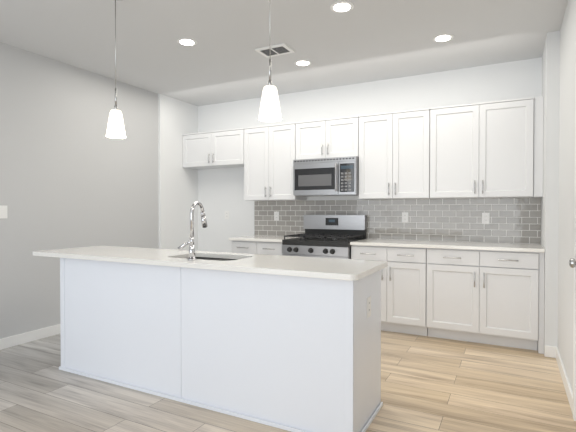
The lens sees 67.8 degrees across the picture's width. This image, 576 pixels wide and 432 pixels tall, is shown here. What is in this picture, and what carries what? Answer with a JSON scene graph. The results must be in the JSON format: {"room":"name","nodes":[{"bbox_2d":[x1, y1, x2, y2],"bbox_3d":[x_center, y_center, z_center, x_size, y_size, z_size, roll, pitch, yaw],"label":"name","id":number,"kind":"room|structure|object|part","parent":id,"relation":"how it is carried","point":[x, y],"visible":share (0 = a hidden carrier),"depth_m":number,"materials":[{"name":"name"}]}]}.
{"room":"kitchen","nodes":[
{"label":"kitchen","id":0,"kind":"room"},
{"bbox_2d":[0,42,197,338],"bbox_3d":[-3.142,-0.170,3.099,0.400,2.746,7.200,0,1,28],"label":"wall","id":1,"kind":"structure","parent":0,"point":[72,175],"depth_m":4.46,"materials":[{"name":"white paint"}]},
{"bbox_2d":[0,205,6,217],"bbox_3d":[-2.555,-0.036,3.849,0.009,0.116,0.072,0,1,28],"label":"switch plate","id":2,"kind":"object","parent":1,"relation":"attached to","point":[3,211],"visible":1,"depth_m":3.85,"materials":[{"name":"white plastic"}]},
{"bbox_2d":[0,324,59,349],"bbox_3d":[-2.534,1.159,2.799,1.030,0.095,7.198,0,1,28],"label":"baseboard","id":3,"kind":"structure","parent":1,"relation":"attached to","point":[18,339],"depth_m":4.05,"materials":[{"name":"white wood"}]},
{"bbox_2d":[0,0,567,105],"bbox_3d":[-1.004,-1.580,2.024,5.569,0.100,7.700,0,1,28],"label":"ceiling","id":4,"kind":"structure","parent":0,"point":[222,60],"depth_m":3.75,"materials":[{"name":"white paint"}]},
{"bbox_2d":[106,0,125,137],"bbox_3d":[-1.196,-1.046,2.977,0.132,0.990,0.132,0,1,28],"label":"pendant light","id":5,"kind":"object","parent":4,"relation":"hanging from","point":[115,128],"visible":1,"depth_m":2.95,"materials":[{"name":"white glass"}]},
{"bbox_2d":[177,38,196,45],"bbox_3d":[-0.901,-1.550,3.826,0.176,0.006,0.176,0,1,28],"label":"recessed light","id":6,"kind":"object","parent":4,"relation":"in","point":[186,41],"visible":1,"depth_m":3.82,"materials":[{"name":"white"}]},
{"bbox_2d":[258,59,281,121],"bbox_3d":[-0.101,-1.039,2.406,0.132,0.990,0.132,0,1,28],"label":"pendant light","id":7,"kind":"object","parent":4,"relation":"hanging from","point":[270,109],"visible":1,"depth_m":2.37,"materials":[{"name":"white glass"}]},
{"bbox_2d":[255,43,294,57],"bbox_3d":[-0.122,-1.546,4.016,0.310,0.015,0.220,0,1,28],"label":"ceiling vent","id":8,"kind":"object","parent":4,"relation":"in","point":[275,50],"visible":0.98,"depth_m":3.99,"materials":[{"name":"white metal"}]},
{"bbox_2d":[295,60,310,65],"bbox_3d":[0.152,-1.556,4.370,0.176,0.006,0.176,0,1,28],"label":"recessed light","id":9,"kind":"object","parent":4,"relation":"in","point":[302,63],"visible":1,"depth_m":4.37,"materials":[{"name":"white"}]},
{"bbox_2d":[330,1,353,12],"bbox_3d":[0.399,-1.541,3.168,0.176,0.006,0.176,0,1,28],"label":"recessed light","id":10,"kind":"object","parent":4,"relation":"in","point":[341,6],"visible":1,"depth_m":3.16,"materials":[{"name":"white"}]},
{"bbox_2d":[432,34,453,41],"bbox_3d":[1.351,-1.548,3.737,0.176,0.006,0.176,0,1,28],"label":"recessed light","id":11,"kind":"object","parent":4,"relation":"in","point":[443,38],"visible":1,"depth_m":3.73,"materials":[{"name":"white"}]},
{"bbox_2d":[0,330,575,431],"bbox_3d":[-1.004,1.266,2.059,5.569,0.100,7.700,0,1,28],"label":"floor","id":12,"kind":"structure","parent":0,"point":[432,384],"depth_m":2.85,"materials":[{"name":"brown wood"}]},
{"bbox_2d":[59,258,382,431],"bbox_3d":[-0.590,0.763,3.047,2.413,0.882,0.580,0,1,28],"label":"kitchen island","id":13,"kind":"object","parent":12,"relation":"on","point":[294,353],"visible":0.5,"depth_m":2.62,"materials":[{"name":"white wood"}]},
{"bbox_2d":[32,246,387,280],"bbox_3d":[-0.706,0.305,3.111,2.720,0.031,0.669,0,1,28],"label":"island countertop","id":14,"kind":"structure","parent":13,"relation":"on","point":[334,268],"depth_m":2.81,"materials":[{"name":"stone"}]},
{"bbox_2d":[178,201,206,259],"bbox_3d":[-0.629,0.095,2.930,0.109,0.392,0.269,0,1,28],"label":"faucet","id":15,"kind":"object","parent":14,"relation":"on","point":[191,256],"visible":1,"depth_m":2.85,"materials":[{"name":"silver metal"}]},
{"bbox_2d":[187,257,237,260],"bbox_3d":[-0.555,0.424,3.067,0.595,0.203,0.390,0,1,28],"label":"sink","id":16,"kind":"object","parent":14,"relation":"in","point":[217,259],"visible":0.04,"depth_m":3.26,"materials":[{"name":"metal"}]},
{"bbox_2d":[367,296,370,317],"bbox_3d":[0.470,0.528,2.490,0.007,0.116,0.072,0,1,28],"label":"outlet","id":17,"kind":"object","parent":13,"relation":"attached to","point":[369,306],"visible":1,"depth_m":2.48,"materials":[{"name":"white plastic"}]},
{"bbox_2d":[231,240,281,254],"bbox_3d":[-0.235,0.735,5.291,0.723,0.882,0.644,0,1,28],"label":"base cabinet","id":18,"kind":"object","parent":12,"relation":"on","point":[258,247],"visible":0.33,"depth_m":5.03,"materials":[{"name":"white wood"}]},
{"bbox_2d":[282,215,366,258],"bbox_3d":[0.412,0.586,4.887,0.780,1.190,0.702,0,1,28],"label":"range","id":19,"kind":"object","parent":12,"relation":"on","point":[328,236],"visible":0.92,"depth_m":4.84,"materials":[{"name":"silver metal"}]},
{"bbox_2d":[351,245,427,335],"bbox_3d":[1.129,0.744,4.580,0.762,0.882,0.644,0,1,28],"label":"base cabinet","id":20,"kind":"object","parent":12,"relation":"on","point":[403,290],"visible":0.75,"depth_m":4.27,"materials":[{"name":"white wood"}]},
{"bbox_2d":[426,248,543,353],"bbox_3d":[1.905,0.749,4.176,0.982,0.882,0.644,0,1,28],"label":"base cabinet","id":21,"kind":"object","parent":12,"relation":"on","point":[485,296],"depth_m":3.91,"materials":[{"name":"white wood"}]},
{"bbox_2d":[229,235,544,252],"bbox_3d":[0.885,0.285,4.707,3.286,0.031,0.634,0,1,28],"label":"countertop","id":22,"kind":"structure","parent":21,"relation":"on","point":[517,247],"depth_m":4.28,"materials":[{"name":"stone"}]},
{"bbox_3d":[2.335,0.751,3.982,0.040,0.882,0.590,0,1,28],"label":"base cabinet filler","id":23,"kind":"part","parent":21,"relation":"part of","materials":[{"name":"white wood"}]},
{"bbox_2d":[198,57,541,252],"bbox_3d":[0.672,-0.197,5.256,5.569,2.746,0.150,0,1,28],"label":"wall","id":24,"kind":"structure","parent":0,"point":[220,191],"depth_m":5.21,"materials":[{"name":"white paint"}]},
{"bbox_2d":[182,128,243,169],"bbox_3d":[-0.938,-0.893,5.795,1.004,0.457,0.364,0,1,28],"label":"upper cabinet","id":25,"kind":"object","parent":24,"relation":"attached to","point":[214,149],"visible":0.9,"depth_m":5.65,"materials":[{"name":"white wood"}]},
{"bbox_2d":[244,122,306,200],"bbox_3d":[-0.169,-0.657,5.397,0.726,0.919,0.364,0,1,28],"label":"upper cabinet","id":26,"kind":"object","parent":24,"relation":"attached to","point":[269,154],"visible":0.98,"depth_m":5.26,"materials":[{"name":"white wood"}]},
{"bbox_2d":[295,116,358,159],"bbox_3d":[0.499,-0.887,5.046,0.778,0.449,0.364,0,1,28],"label":"upper cabinet","id":27,"kind":"object","parent":24,"relation":"attached to","point":[329,138],"visible":0.9,"depth_m":4.90,"materials":[{"name":"white wood"}]},
{"bbox_2d":[293,156,358,196],"bbox_3d":[0.481,-0.449,5.008,0.767,0.420,0.458,0,1,28],"label":"microwave","id":28,"kind":"object","parent":27,"relation":"attached to","point":[336,176],"visible":1,"depth_m":4.84,"materials":[{"name":"silver metal"}]},
{"bbox_2d":[358,108,432,199],"bbox_3d":[1.181,-0.648,4.693,0.755,0.919,0.364,0,1,28],"label":"upper cabinet","id":29,"kind":"object","parent":24,"relation":"attached to","point":[394,155],"visible":0.96,"depth_m":4.55,"materials":[{"name":"white wood"}]},
{"bbox_2d":[254,198,540,243],"bbox_3d":[1.020,0.037,4.988,3.312,0.456,0.008,0,1,28],"label":"backsplash","id":30,"kind":"structure","parent":24,"relation":"attached to","point":[515,220],"depth_m":4.72,"materials":[{"name":"tile"}]},
{"bbox_2d":[274,212,278,220],"bbox_3d":[-0.149,0.000,5.588,0.072,0.116,0.007,0,1,28],"label":"electrical outlet","id":31,"kind":"object","parent":30,"relation":"attached to","point":[276,215],"visible":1,"depth_m":5.59,"materials":[{"name":"white plastic"}]},
{"bbox_2d":[402,212,407,222],"bbox_3d":[1.317,0.017,4.824,0.072,0.116,0.007,0,1,28],"label":"electrical outlet","id":32,"kind":"object","parent":30,"relation":"attached to","point":[404,217],"visible":1,"depth_m":4.82,"materials":[{"name":"white plastic"}]},
{"bbox_2d":[482,213,489,223],"bbox_3d":[2.048,0.025,4.443,0.072,0.116,0.007,0,1,28],"label":"electrical outlet","id":33,"kind":"object","parent":30,"relation":"attached to","point":[485,218],"visible":1,"depth_m":4.44,"materials":[{"name":"white plastic"}]},
{"bbox_2d":[430,96,543,198],"bbox_3d":[1.961,-0.643,4.287,1.000,0.919,0.364,0,1,28],"label":"upper cabinet","id":34,"kind":"object","parent":24,"relation":"attached to","point":[482,150],"depth_m":4.15,"materials":[{"name":"white wood"}]},
{"bbox_3d":[2.384,-0.641,4.097,0.074,0.919,0.310,0,1,28],"label":"wall cabinet filler panel","id":35,"kind":"part","parent":34,"relation":"part of","materials":[{"name":"white wood"}]},
{"bbox_2d":[541,0,575,391],"bbox_3d":[1.046,-0.143,0.917,0.494,2.746,7.200,0,1,28],"label":"wall","id":36,"kind":"structure","parent":0,"point":[558,94],"depth_m":3.51,"materials":[{"name":"white paint"}]},
{"bbox_2d":[544,345,572,413],"bbox_3d":[0.717,1.185,0.736,0.094,0.095,6.546,0,1,28],"label":"baseboard","id":37,"kind":"structure","parent":36,"relation":"attached to","point":[551,351],"depth_m":3.19,"materials":[{"name":"white wood"}]},
{"bbox_2d":[569,258,575,267],"bbox_3d":[1.504,0.189,2.131,0.110,2.036,0.828,0,1,28],"label":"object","id":38,"kind":"structure","parent":36,"relation":"in","point":[572,262],"depth_m":2.45,"materials":[{"name":"silver metal"}]},
{"bbox_2d":[573,74,575,420],"bbox_3d":[1.550,0.154,2.107,0.136,2.122,0.984,0,1,28],"label":"door frame","id":39,"kind":"structure","parent":36,"relation":"attached to","point":[574,366],"depth_m":2.53,"materials":[{"name":"white wood"}]}
]}

